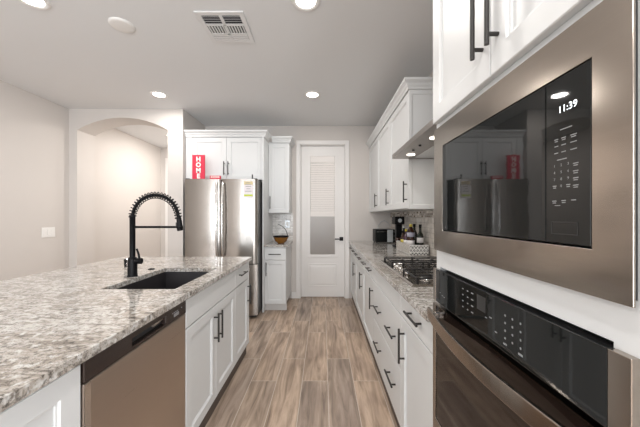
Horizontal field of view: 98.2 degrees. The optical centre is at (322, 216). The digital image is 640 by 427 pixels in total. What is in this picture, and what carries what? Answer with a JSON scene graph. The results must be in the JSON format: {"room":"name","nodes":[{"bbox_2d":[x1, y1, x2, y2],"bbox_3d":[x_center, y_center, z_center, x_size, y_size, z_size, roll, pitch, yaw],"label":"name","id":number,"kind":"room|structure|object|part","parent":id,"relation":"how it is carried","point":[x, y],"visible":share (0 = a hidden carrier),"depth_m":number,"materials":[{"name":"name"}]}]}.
{"room":"kitchen","nodes":[
{"label":"kitchen","id":0,"kind":"room"},
{"bbox_2d":[0,80,160,280],"bbox_3d":[-3.452,-0.070,0.653,0.100,2.740,10.506,0,0,0],"label":"wall","id":1,"kind":"structure","parent":0,"point":[34,129],"depth_m":3.47,"materials":[{"name":"grey paint"}]},
{"bbox_2d":[42,227,54,237],"bbox_3d":[-3.397,0.196,3.430,0.010,0.124,0.166,0,0,0],"label":"light switch","id":2,"kind":"object","parent":1,"relation":"attached to","point":[46,231],"visible":1,"depth_m":3.42,"materials":[{"name":"white plastic"}]},
{"bbox_2d":[69,109,192,266],"bbox_3d":[-2.639,-0.070,3.857,1.527,2.740,0.293,0,0,0],"label":"wall","id":3,"kind":"structure","parent":0,"point":[84,124],"depth_m":3.71,"materials":[{"name":"grey paint"}]},
{"bbox_2d":[161,148,167,256],"bbox_3d":[-2.699,-0.070,5.856,1.407,2.740,0.100,0,0,0],"label":"wall","id":4,"kind":"structure","parent":0,"point":[164,151],"depth_m":5.81,"materials":[{"name":"grey paint"}]},
{"bbox_2d":[165,158,167,256],"bbox_3d":[-2.828,0.040,5.797,0.945,2.520,0.018,0,0,0],"label":"trim","id":5,"kind":"structure","parent":4,"relation":"attached to","point":[166,159],"depth_m":5.79,"materials":[{"name":"white"}]},
{"bbox_2d":[193,117,204,129],"bbox_3d":[-1.935,-0.070,4.904,0.120,2.740,1.803,0,0,0],"label":"wall","id":6,"kind":"structure","parent":0,"point":[197,125],"depth_m":4.14,"materials":[{"name":"grey paint"}]},
{"bbox_2d":[0,0,432,147],"bbox_3d":[-1.159,-1.490,0.603,4.687,0.100,10.606,0,0,0],"label":"ceiling","id":7,"kind":"structure","parent":0,"point":[356,54],"depth_m":2.49,"materials":[{"name":"white paint"}]},
{"bbox_2d":[18,0,50,9],"bbox_3d":[-1.930,-1.435,1.830,0.194,0.008,0.194,0,0,0],"label":"recessed light","id":8,"kind":"object","parent":7,"relation":"in","point":[38,4],"visible":1,"depth_m":1.87,"materials":[{"name":"white plastic"}]},
{"bbox_2d":[108,17,135,32],"bbox_3d":[-1.511,-1.433,2.083,0.170,0.014,0.170,0,0,0],"label":"ceiling disc cover","id":9,"kind":"object","parent":7,"relation":"attached to","point":[122,25],"visible":1,"depth_m":2.07,"materials":[{"name":"white plastic"}]},
{"bbox_2d":[149,91,167,97],"bbox_3d":[-1.935,-1.435,3.270,0.194,0.008,0.194,0,0,0],"label":"recessed light","id":10,"kind":"object","parent":7,"relation":"in","point":[158,94],"visible":1,"depth_m":3.26,"materials":[{"name":"white plastic"}]},
{"bbox_2d":[193,11,254,42],"bbox_3d":[-0.734,-1.434,2.111,0.347,0.010,0.347,0,0,0],"label":"ceiling vent","id":11,"kind":"object","parent":7,"relation":"in","point":[220,26],"visible":1,"depth_m":2.08,"materials":[{"name":"white metal"}]},
{"bbox_2d":[291,0,319,11],"bbox_3d":[-0.115,-1.435,1.845,0.194,0.008,0.194,0,0,0],"label":"recessed light","id":12,"kind":"object","parent":7,"relation":"in","point":[302,5],"visible":1,"depth_m":1.88,"materials":[{"name":"white plastic"}]},
{"bbox_2d":[304,91,320,97],"bbox_3d":[-0.125,-1.435,3.270,0.194,0.008,0.194,0,0,0],"label":"recessed light","id":13,"kind":"object","parent":7,"relation":"in","point":[309,94],"visible":1,"depth_m":3.26,"materials":[{"name":"white plastic"}]},
{"bbox_2d":[205,126,390,297],"bbox_3d":[-0.395,-0.070,4.467,2.960,2.740,0.120,0,0,0],"label":"wall","id":14,"kind":"structure","parent":0,"point":[362,222],"depth_m":4.41,"materials":[{"name":"grey paint"}]},
{"bbox_2d":[186,137,261,181],"bbox_3d":[-1.348,-0.800,4.074,1.050,0.600,0.662,0,0,0],"label":"upper cabinet","id":15,"kind":"object","parent":14,"relation":"attached to","point":[225,157],"visible":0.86,"depth_m":3.79,"materials":[{"name":"white paint"}]},
{"bbox_3d":[-1.550,-0.790,3.789,0.464,0.573,0.020,0,0,0],"label":"door","id":16,"kind":"part","parent":15,"relation":"part of","materials":[{"name":"white paint"}]},
{"bbox_2d":[184,130,270,141],"bbox_3d":[-1.310,-1.126,3.871,1.125,0.082,0.288,0,0,0],"label":"crown molding","id":17,"kind":"structure","parent":15,"relation":"on","point":[188,133],"depth_m":3.75,"materials":[{"name":"white paint"}]},
{"bbox_3d":[-1.070,-0.790,3.789,0.490,0.573,0.020,0,0,0],"label":"door","id":18,"kind":"part","parent":15,"relation":"part of","materials":[{"name":"white paint"}]},
{"bbox_2d":[269,142,291,212],"bbox_3d":[-0.648,-0.576,4.221,0.305,1.048,0.367,0,0,0],"label":"upper cabinet","id":19,"kind":"object","parent":14,"relation":"attached to","point":[280,154],"visible":0.99,"depth_m":4.08,"materials":[{"name":"white paint"}]},
{"bbox_2d":[272,136,294,147],"bbox_3d":[-0.595,-1.126,4.213,0.304,0.082,0.383,0,0,0],"label":"crown molding","id":20,"kind":"structure","parent":19,"relation":"on","point":[275,139],"depth_m":4.05,"materials":[{"name":"white paint"}]},
{"bbox_2d":[273,213,292,240],"bbox_3d":[-0.641,0.167,4.402,0.322,0.436,0.008,0,0,0],"label":"tile backsplash","id":21,"kind":"structure","parent":14,"relation":"attached to","point":[278,218],"depth_m":4.40,"materials":[{"name":"white tile"}]},
{"bbox_2d":[285,220,289,227],"bbox_3d":[-0.565,0.120,4.394,0.070,0.114,0.007,0,0,0],"label":"wall outlet","id":22,"kind":"object","parent":21,"relation":"attached to","point":[287,222],"visible":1,"depth_m":4.39,"materials":[{"name":"white plastic"}]},
{"bbox_2d":[291,292,295,297],"bbox_3d":[-0.462,1.250,4.400,0.076,0.100,0.014,0,0,0],"label":"baseboard","id":23,"kind":"structure","parent":14,"relation":"attached to","point":[293,294],"depth_m":4.39,"materials":[{"name":"white wood"}]},
{"bbox_2d":[301,146,343,296],"bbox_3d":[-0.005,0.080,4.454,0.692,2.425,0.087,0,0,0],"label":"door","id":24,"kind":"structure","parent":14,"relation":"in","point":[322,167],"depth_m":4.46,"materials":[{"name":"white wood"}]},
{"bbox_3d":[-0.007,-0.180,4.457,0.495,1.680,0.013,0,0,0],"label":"glazing frame","id":25,"kind":"part","parent":24,"relation":"part of","materials":[{"name":"white wood"}]},
{"bbox_3d":[-0.007,-0.180,4.472,0.453,1.638,0.004,0,0,0],"label":"glass pane","id":26,"kind":"part","parent":24,"relation":"part of","materials":[{"name":"white glass"}]},
{"bbox_3d":[-0.007,0.945,4.460,0.475,0.370,0.007,0,0,0],"label":"panel","id":27,"kind":"part","parent":24,"relation":"part of","materials":[{"name":"white wood"}]},
{"bbox_2d":[296,140,348,297],"bbox_3d":[-0.005,0.046,4.459,0.840,2.507,0.136,0,0,0],"label":"trim","id":28,"kind":"structure","parent":14,"relation":"attached to","point":[299,143],"depth_m":4.39,"materials":[{"name":"white wood"}]},
{"bbox_2d":[205,297,397,426],"bbox_3d":[-1.159,1.350,0.603,4.687,0.100,10.606,0,0,0],"label":"floor","id":29,"kind":"structure","parent":0,"point":[310,363],"depth_m":2.27,"materials":[{"name":"brown wood"}]},
{"bbox_2d":[0,365,79,426],"bbox_3d":[-0.996,0.858,0.503,0.657,0.884,0.605,0,0,0],"label":"base cabinet","id":30,"kind":"object","parent":29,"relation":"on","point":[57,403],"visible":0.5,"depth_m":0.72,"materials":[{"name":"white paint"}]},
{"bbox_2d":[80,300,185,426],"bbox_3d":[-0.996,0.861,1.115,0.596,0.878,0.604,0,0,0],"label":"dishwasher","id":31,"kind":"object","parent":29,"relation":"on","point":[138,380],"visible":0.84,"depth_m":1.07,"materials":[{"name":"grey metal"}]},
{"bbox_3d":[-0.701,0.841,0.825,0.001,0.687,0.022,0,0,0],"label":"door edge trim","id":32,"kind":"part","parent":31,"relation":"part of","materials":[{"name":"metal"}]},
{"bbox_2d":[185,270,234,426],"bbox_3d":[-0.996,0.858,1.821,0.657,0.884,0.797,0,0,0],"label":"base cabinet","id":33,"kind":"object","parent":29,"relation":"on","point":[210,313],"visible":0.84,"depth_m":1.71,"materials":[{"name":"white paint"}]},
{"bbox_3d":[-0.713,0.887,1.621,0.020,0.608,0.395,0,0,0],"label":"door","id":34,"kind":"part","parent":33,"relation":"part of","materials":[{"name":"white paint"}]},
{"bbox_3d":[-0.685,0.717,1.787,0.036,0.185,0.012,0,0,0],"label":"handle","id":35,"kind":"part","parent":33,"relation":"part of","materials":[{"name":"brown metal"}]},
{"bbox_3d":[-0.685,0.717,1.853,0.036,0.185,0.012,0,0,0],"label":"handle","id":36,"kind":"part","parent":33,"relation":"part of","materials":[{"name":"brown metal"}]},
{"bbox_3d":[-0.713,0.887,2.020,0.020,0.608,0.397,0,0,0],"label":"door","id":37,"kind":"part","parent":33,"relation":"part of","materials":[{"name":"white paint"}]},
{"bbox_2d":[185,174,261,316],"bbox_3d":[-1.295,0.383,3.896,0.922,1.835,0.929,0,0,0],"label":"refrigerator","id":38,"kind":"object","parent":29,"relation":"on","point":[223,217],"visible":0.71,"depth_m":3.50,"materials":[{"name":"grey metal"}]},
{"bbox_2d":[192,155,204,178],"bbox_3d":[-1.623,-0.640,3.618,0.163,0.328,0.020,0,0,0],"label":"home sign","id":39,"kind":"object","parent":38,"relation":"on","point":[198,161],"visible":0.9,"depth_m":3.61,"materials":[{"name":"red paint"}]},
{"bbox_3d":[-1.527,0.063,3.530,0.458,1.074,0.081,0,0,0],"label":"door","id":40,"kind":"part","parent":38,"relation":"part of","materials":[{"name":"metal"}]},
{"bbox_2d":[210,176,220,178],"bbox_3d":[-1.397,-0.502,3.598,0.137,0.052,0.028,0,0,0],"label":"block sign","id":41,"kind":"object","parent":38,"relation":"on","point":[211,177],"visible":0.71,"depth_m":3.58,"materials":[{"name":"red paint"}]},
{"bbox_3d":[-1.331,0.035,3.463,0.030,0.936,0.064,0,0,0],"label":"handle","id":42,"kind":"part","parent":38,"relation":"part of","materials":[{"name":"metal"}]},
{"bbox_3d":[-1.259,0.035,3.463,0.030,0.936,0.064,0,0,0],"label":"handle","id":43,"kind":"part","parent":38,"relation":"part of","materials":[{"name":"metal"}]},
{"bbox_3d":[-1.063,0.063,3.530,0.458,1.074,0.081,0,0,0],"label":"door","id":44,"kind":"part","parent":38,"relation":"part of","materials":[{"name":"metal"}]},
{"bbox_3d":[-1.295,0.932,3.530,0.922,0.645,0.081,0,0,0],"label":"freezer drawer","id":45,"kind":"part","parent":38,"relation":"part of","materials":[{"name":"metal"}]},
{"bbox_2d":[232,262,250,377],"bbox_3d":[-0.996,0.858,2.426,0.657,0.884,0.412,0,0,0],"label":"base cabinet","id":46,"kind":"object","parent":29,"relation":"on","point":[242,286],"visible":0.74,"depth_m":2.42,"materials":[{"name":"white paint"}]},
{"bbox_3d":[-0.713,0.503,2.417,0.020,0.147,0.392,0,0,0],"label":"drawer","id":47,"kind":"part","parent":46,"relation":"part of","materials":[{"name":"white paint"}]},
{"bbox_3d":[-0.713,0.887,2.417,0.020,0.608,0.392,0,0,0],"label":"door","id":48,"kind":"part","parent":46,"relation":"part of","materials":[{"name":"white paint"}]},
{"bbox_3d":[-1.014,0.806,2.624,0.621,0.778,0.016,0,0,0],"label":"panel","id":49,"kind":"part","parent":46,"relation":"part of","materials":[{"name":"white paint"}]},
{"bbox_2d":[262,136,272,312],"bbox_3d":[-0.812,0.108,4.078,0.020,2.384,0.656,0,0,0],"label":"panel","id":50,"kind":"object","parent":29,"relation":"on","point":[267,218],"visible":0.56,"depth_m":3.86,"materials":[{"name":"white paint"}]},
{"bbox_2d":[264,245,290,309],"bbox_3d":[-0.653,0.858,4.074,0.295,0.884,0.662,0,0,0],"label":"base cabinet","id":51,"kind":"object","parent":29,"relation":"on","point":[277,260],"visible":0.98,"depth_m":3.79,"materials":[{"name":"white paint"}]},
{"bbox_3d":[-0.653,0.513,3.789,0.293,0.159,0.020,0,0,0],"label":"drawer","id":52,"kind":"part","parent":51,"relation":"part of","materials":[{"name":"white paint"}]},
{"bbox_3d":[-0.653,0.895,3.789,0.293,0.593,0.020,0,0,0],"label":"door","id":53,"kind":"part","parent":51,"relation":"part of","materials":[{"name":"white paint"}]},
{"bbox_2d":[264,241,292,246],"bbox_3d":[-0.641,0.401,4.081,0.322,0.030,0.648,0,0,0],"label":"countertop","id":54,"kind":"structure","parent":51,"relation":"on","point":[272,243],"depth_m":3.82,"materials":[{"name":"stone"}]},
{"bbox_2d":[273,224,288,243],"bbox_3d":[-0.605,0.247,3.985,0.226,0.276,0.226,0,0,0],"label":"fruit bowl","id":55,"kind":"object","parent":54,"relation":"on","point":[280,239],"visible":0.99,"depth_m":3.91,"materials":[{"name":"brown wood"}]},
{"bbox_2d":[349,245,356,310],"bbox_3d":[0.742,0.858,4.066,0.682,0.884,0.672,0,0,0],"label":"base cabinet","id":56,"kind":"object","parent":29,"relation":"on","point":[352,248],"visible":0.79,"depth_m":4.06,"materials":[{"name":"white paint"}]},
{"bbox_3d":[0.447,0.874,4.066,0.020,0.635,0.670,0,0,0],"label":"door","id":57,"kind":"part","parent":56,"relation":"part of","materials":[{"name":"white paint"}]},
{"bbox_2d":[354,249,364,332],"bbox_3d":[0.742,0.858,3.393,0.682,0.884,0.674,0,0,0],"label":"base cabinet","id":58,"kind":"object","parent":29,"relation":"on","point":[358,265],"visible":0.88,"depth_m":3.39,"materials":[{"name":"white paint"}]},
{"bbox_3d":[0.447,0.488,3.393,0.020,0.124,0.672,0,0,0],"label":"drawer","id":59,"kind":"part","parent":58,"relation":"part of","materials":[{"name":"white paint"}]},
{"bbox_3d":[0.447,0.874,3.393,0.020,0.635,0.672,0,0,0],"label":"door","id":60,"kind":"part","parent":58,"relation":"part of","materials":[{"name":"white paint"}]},
{"bbox_2d":[360,257,376,366],"bbox_3d":[0.742,0.858,2.720,0.682,0.884,0.669,0,0,0],"label":"base cabinet","id":61,"kind":"object","parent":29,"relation":"on","point":[368,270],"visible":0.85,"depth_m":2.66,"materials":[{"name":"white paint"}]},
{"bbox_3d":[0.447,0.488,2.720,0.020,0.124,0.667,0,0,0],"label":"drawer","id":62,"kind":"part","parent":61,"relation":"part of","materials":[{"name":"white paint"}]},
{"bbox_3d":[0.447,0.874,2.720,0.020,0.635,0.667,0,0,0],"label":"door","id":63,"kind":"part","parent":61,"relation":"part of","materials":[{"name":"white paint"}]},
{"bbox_2d":[373,269,401,426],"bbox_3d":[0.742,0.858,1.970,0.682,0.884,0.829,0,0,0],"label":"base cabinet","id":64,"kind":"object","parent":29,"relation":"on","point":[387,301],"visible":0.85,"depth_m":1.85,"materials":[{"name":"white paint"}]},
{"bbox_3d":[0.419,1.012,2.150,0.036,0.012,0.185,0,0,0],"label":"handle","id":65,"kind":"part","parent":64,"relation":"part of","materials":[{"name":"brown metal"}]},
{"bbox_3d":[0.447,1.033,1.970,0.020,0.317,0.827,0,0,0],"label":"drawer","id":66,"kind":"part","parent":64,"relation":"part of","materials":[{"name":"white paint"}]},
{"bbox_3d":[0.447,0.713,1.970,0.020,0.312,0.827,0,0,0],"label":"drawer","id":67,"kind":"part","parent":64,"relation":"part of","materials":[{"name":"white paint"}]},
{"bbox_3d":[0.419,1.012,1.735,0.036,0.012,0.185,0,0,0],"label":"handle","id":68,"kind":"part","parent":64,"relation":"part of","materials":[{"name":"brown metal"}]},
{"bbox_3d":[0.419,0.722,1.735,0.036,0.012,0.185,0,0,0],"label":"handle","id":69,"kind":"part","parent":64,"relation":"part of","materials":[{"name":"brown metal"}]},
{"bbox_2d":[398,296,432,426],"bbox_3d":[0.742,0.858,1.321,0.682,0.884,0.466,0,0,0],"label":"base cabinet","id":70,"kind":"object","parent":29,"relation":"on","point":[416,358],"visible":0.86,"depth_m":1.32,"materials":[{"name":"white paint"}]},
{"bbox_2d":[349,241,436,321],"bbox_3d":[0.743,0.401,2.747,0.665,0.030,3.317,0,0,0],"label":"countertop","id":71,"kind":"structure","parent":70,"relation":"on","point":[419,298],"depth_m":1.94,"materials":[{"name":"stone"}]},
{"bbox_2d":[373,229,394,242],"bbox_3d":[0.902,0.287,4.108,0.285,0.198,0.264,0,0,0],"label":"toaster oven","id":72,"kind":"object","parent":71,"relation":"on","point":[379,235],"visible":0.92,"depth_m":4.00,"materials":[{"name":"black metal"}]},
{"bbox_3d":[0.847,0.280,4.001,0.157,0.156,0.008,0,0,0],"label":"door","id":73,"kind":"part","parent":72,"relation":"part of","materials":[{"name":"black glass"}]},
{"bbox_2d":[392,217,403,246],"bbox_3d":[0.955,0.193,3.517,0.120,0.386,0.166,0,0,0],"label":"coffee maker","id":74,"kind":"object","parent":71,"relation":"on","point":[398,221],"visible":0.72,"depth_m":3.52,"materials":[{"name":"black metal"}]},
{"bbox_2d":[379,257,436,286],"bbox_3d":[0.753,0.364,1.958,0.533,0.042,0.885,0,0,0],"label":"gas cooktop","id":75,"kind":"object","parent":71,"relation":"in","point":[417,273],"visible":0.61,"depth_m":1.91,"materials":[{"name":"metal"}]},
{"bbox_2d":[396,241,428,254],"bbox_3d":[0.967,0.336,3.040,0.190,0.100,0.520,0,0,0],"label":"basket","id":76,"kind":"object","parent":71,"relation":"on","point":[409,249],"visible":0.86,"depth_m":2.78,"materials":[{"name":"beige wicker"}]},
{"bbox_3d":[0.876,0.332,3.040,0.008,0.092,0.503,0,0,0],"label":"panel","id":77,"kind":"part","parent":76,"relation":"part of","materials":[{"name":"beige wicker"}]},
{"bbox_2d":[404,229,406,243],"bbox_3d":[0.915,0.258,3.050,0.054,0.240,0.054,0,0,0],"label":"bottle","id":78,"kind":"object","parent":76,"relation":"in","point":[405,235],"visible":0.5,"depth_m":3.04,"materials":[{"name":"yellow glass"}]},
{"bbox_2d":[407,224,414,244],"bbox_3d":[0.935,0.229,2.950,0.082,0.298,0.082,0,0,0],"label":"bottle","id":79,"kind":"object","parent":76,"relation":"in","point":[410,232],"visible":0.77,"depth_m":2.92,"materials":[{"name":"orange glass"}]},
{"bbox_3d":[0.935,0.239,2.950,0.080,0.277,0.080,0,0,0],"label":"glass","id":80,"kind":"part","parent":79,"relation":"part of","materials":[{"name":"brown glass"}]},
{"bbox_2d":[413,224,416,244],"bbox_3d":[1.015,0.230,3.080,0.064,0.295,0.064,0,0,0],"label":"bottle","id":81,"kind":"object","parent":76,"relation":"in","point":[414,225],"visible":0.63,"depth_m":3.05,"materials":[{"name":"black glass"}]},
{"bbox_3d":[0.967,0.332,2.784,0.190,0.092,0.008,0,0,0],"label":"panel","id":82,"kind":"part","parent":76,"relation":"part of","materials":[{"name":"white wicker"}]},
{"bbox_2d":[417,224,423,244],"bbox_3d":[1.006,0.230,2.865,0.068,0.295,0.068,0,0,0],"label":"bottle","id":83,"kind":"object","parent":76,"relation":"in","point":[420,238],"visible":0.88,"depth_m":2.84,"materials":[{"name":"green glass"}]},
{"bbox_3d":[0.419,0.696,1.487,0.036,0.185,0.012,0,0,0],"label":"handle","id":84,"kind":"part","parent":70,"relation":"part of","materials":[{"name":"brown metal"}]},
{"bbox_3d":[0.419,0.478,1.300,0.036,0.012,0.185,0,0,0],"label":"handle","id":85,"kind":"part","parent":70,"relation":"part of","materials":[{"name":"brown metal"}]},
{"bbox_3d":[0.447,0.488,1.323,0.020,0.124,0.462,0,0,0],"label":"drawer","id":86,"kind":"part","parent":70,"relation":"part of","materials":[{"name":"white paint"}]},
{"bbox_2d":[433,0,639,358],"bbox_3d":[0.737,0.100,0.705,0.695,2.400,0.763,0,0,0],"label":"tall cabinet","id":87,"kind":"object","parent":29,"relation":"on","point":[477,43],"visible":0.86,"depth_m":0.67,"materials":[{"name":"white paint"}]},
{"bbox_3d":[0.435,-0.717,0.889,0.020,0.720,0.366,0,0,0],"label":"door","id":88,"kind":"part","parent":87,"relation":"part of","materials":[{"name":"white paint"}]},
{"bbox_3d":[0.408,-0.567,0.737,0.034,0.300,0.012,0,0,0],"label":"handle","id":89,"kind":"part","parent":87,"relation":"part of","materials":[{"name":"brown metal"}]},
{"bbox_3d":[0.408,-0.567,0.672,0.034,0.300,0.012,0,0,0],"label":"handle","id":90,"kind":"part","parent":87,"relation":"part of","materials":[{"name":"brown metal"}]},
{"bbox_2d":[427,268,639,426],"bbox_3d":[0.683,0.575,0.736,0.625,0.750,0.697,0,0,0],"label":"wall oven","id":91,"kind":"object","parent":87,"relation":"in","point":[500,360],"visible":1,"depth_m":0.61,"materials":[{"name":"grey glass"}]},
{"bbox_3d":[0.430,0.257,1.038,0.001,0.106,0.033,0,0,0],"label":"trim plate","id":92,"kind":"part","parent":91,"relation":"part of","materials":[{"name":"grey plastic"}]},
{"bbox_2d":[440,288,522,357],"bbox_3d":[0.431,0.263,0.811,0.001,0.084,0.428,0,0,0],"label":"print","id":93,"kind":"object","parent":91,"relation":"on","point":[502,324],"depth_m":0.72,"materials":[{"name":"grey"}]},
{"bbox_3d":[0.393,0.371,0.735,0.045,0.042,0.686,0,0,0],"label":"handle","id":94,"kind":"part","parent":91,"relation":"part of","materials":[{"name":"metal"}]},
{"bbox_3d":[0.439,0.554,0.735,0.010,0.430,0.653,0,0,0],"label":"door glass","id":95,"kind":"part","parent":91,"relation":"part of","materials":[{"name":"black glass"}]},
{"bbox_3d":[0.438,0.642,0.736,0.016,0.616,0.697,0,0,0],"label":"door","id":96,"kind":"part","parent":91,"relation":"part of","materials":[{"name":"metal"}]},
{"bbox_2d":[434,0,637,307],"bbox_3d":[0.647,-0.102,0.729,0.437,0.459,0.689,0,0,0],"label":"microwave","id":97,"kind":"object","parent":87,"relation":"in","point":[548,152],"visible":1,"depth_m":0.51,"materials":[{"name":"metal"}]},
{"bbox_3d":[0.435,-0.102,0.766,0.012,0.300,0.461,0,0,0],"label":"door","id":98,"kind":"part","parent":97,"relation":"part of","materials":[{"name":"black glass"}]},
{"bbox_2d":[552,125,578,205],"bbox_3d":[0.429,-0.088,0.492,0.001,0.138,0.053,0,0,0],"label":"print","id":99,"kind":"object","parent":97,"relation":"on","point":[565,138],"depth_m":0.49,"materials":[{"name":"grey paint"}]},
{"bbox_3d":[0.435,-0.102,0.489,0.012,0.300,0.089,0,0,0],"label":"control panel","id":100,"kind":"part","parent":97,"relation":"part of","materials":[{"name":"black glass"}]},
{"bbox_3d":[0.435,-0.717,0.514,0.020,0.720,0.378,0,0,0],"label":"door","id":101,"kind":"part","parent":87,"relation":"part of","materials":[{"name":"white paint"}]},
{"bbox_3d":[-0.995,0.858,-0.175,0.657,0.884,0.748,0,0,0],"label":"base cabinet","id":102,"kind":"object","parent":29,"relation":"on","visible":0},
{"bbox_2d":[0,257,251,412],"bbox_3d":[-1.305,0.401,1.030,1.249,0.030,3.260,0,0,0],"label":"countertop","id":103,"kind":"structure","parent":102,"relation":"on","point":[52,323],"depth_m":1.13,"materials":[{"name":"stone"}]},
{"bbox_2d":[127,192,182,276],"bbox_3d":[-1.083,0.112,1.790,0.355,0.546,0.060,0,0,0],"label":"kitchen faucet","id":104,"kind":"object","parent":103,"relation":"on","point":[133,261],"visible":1,"depth_m":1.78,"materials":[{"name":"black metal"}]},
{"bbox_3d":[-1.069,0.068,1.790,0.325,0.015,0.044,0,0,0],"label":"docking arm","id":105,"kind":"part","parent":104,"relation":"part of","materials":[{"name":"black metal"}]},
{"bbox_2d":[117,272,208,288],"bbox_3d":[-0.988,0.520,1.778,0.438,0.204,0.648,0,0,0],"label":"sink","id":106,"kind":"object","parent":103,"relation":"in","point":[165,280],"visible":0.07,"depth_m":2.08,"materials":[{"name":"black metal"}]},
{"bbox_2d":[391,71,436,256],"bbox_3d":[1.130,-0.070,0.603,0.110,2.740,10.406,0,0,0],"label":"wall","id":107,"kind":"structure","parent":0,"point":[427,223],"depth_m":2.91,"materials":[{"name":"tile"}]},
{"bbox_2d":[369,137,399,211],"bbox_3d":[0.886,-0.585,4.070,0.374,1.030,0.669,0,0,0],"label":"upper cabinet","id":108,"kind":"object","parent":107,"relation":"attached to","point":[373,151],"visible":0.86,"depth_m":4.04,"materials":[{"name":"white paint"}]},
{"bbox_3d":[0.745,-0.575,4.070,0.020,1.004,0.667,0,0,0],"label":"door","id":109,"kind":"part","parent":108,"relation":"part of","materials":[{"name":"white paint"}]},
{"bbox_2d":[378,119,414,210],"bbox_3d":[0.886,-0.585,3.397,0.374,1.030,0.674,0,0,0],"label":"upper cabinet","id":110,"kind":"object","parent":107,"relation":"attached to","point":[384,136],"visible":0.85,"depth_m":3.36,"materials":[{"name":"white paint"}]},
{"bbox_3d":[0.745,-0.575,3.397,0.020,1.004,0.672,0,0,0],"label":"door","id":111,"kind":"part","parent":110,"relation":"part of","materials":[{"name":"white paint"}]},
{"bbox_3d":[0.717,-0.217,3.100,0.036,0.185,0.012,0,0,0],"label":"handle","id":112,"kind":"part","parent":110,"relation":"part of","materials":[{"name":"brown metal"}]},
{"bbox_2d":[390,211,433,217],"bbox_3d":[1.074,-0.023,2.747,0.003,0.066,3.317,0,0,0],"label":"trim","id":113,"kind":"structure","parent":107,"relation":"attached to","point":[430,214],"depth_m":3.25,"materials":[{"name":"tile"}]},
{"bbox_2d":[390,90,433,209],"bbox_3d":[0.886,-0.583,2.714,0.374,1.034,0.692,0,0,0],"label":"upper cabinet","id":114,"kind":"object","parent":107,"relation":"attached to","point":[411,180],"visible":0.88,"depth_m":2.37,"materials":[{"name":"white paint"}]},
{"bbox_3d":[0.745,-0.575,2.724,0.020,1.004,0.670,0,0,0],"label":"door","id":115,"kind":"part","parent":114,"relation":"part of","materials":[{"name":"white paint"}]},
{"bbox_2d":[366,77,432,147],"bbox_3d":[0.883,-1.126,3.361,0.399,0.082,2.091,0,0,0],"label":"crown molding","id":116,"kind":"structure","parent":114,"relation":"attached to","point":[408,83],"depth_m":2.54,"materials":[{"name":"white paint"}]},
{"bbox_3d":[0.904,-0.583,2.377,0.337,1.034,0.019,0,0,0],"label":"panel","id":117,"kind":"part","parent":114,"relation":"part of","materials":[{"name":"white paint"}]},
{"bbox_2d":[392,119,436,158],"bbox_3d":[0.832,-0.960,1.906,0.484,0.956,0.912,0,0,0],"label":"range hood","id":118,"kind":"object","parent":107,"relation":"attached to","point":[421,145],"visible":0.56,"depth_m":1.96,"materials":[{"name":"metal"}]}
]}

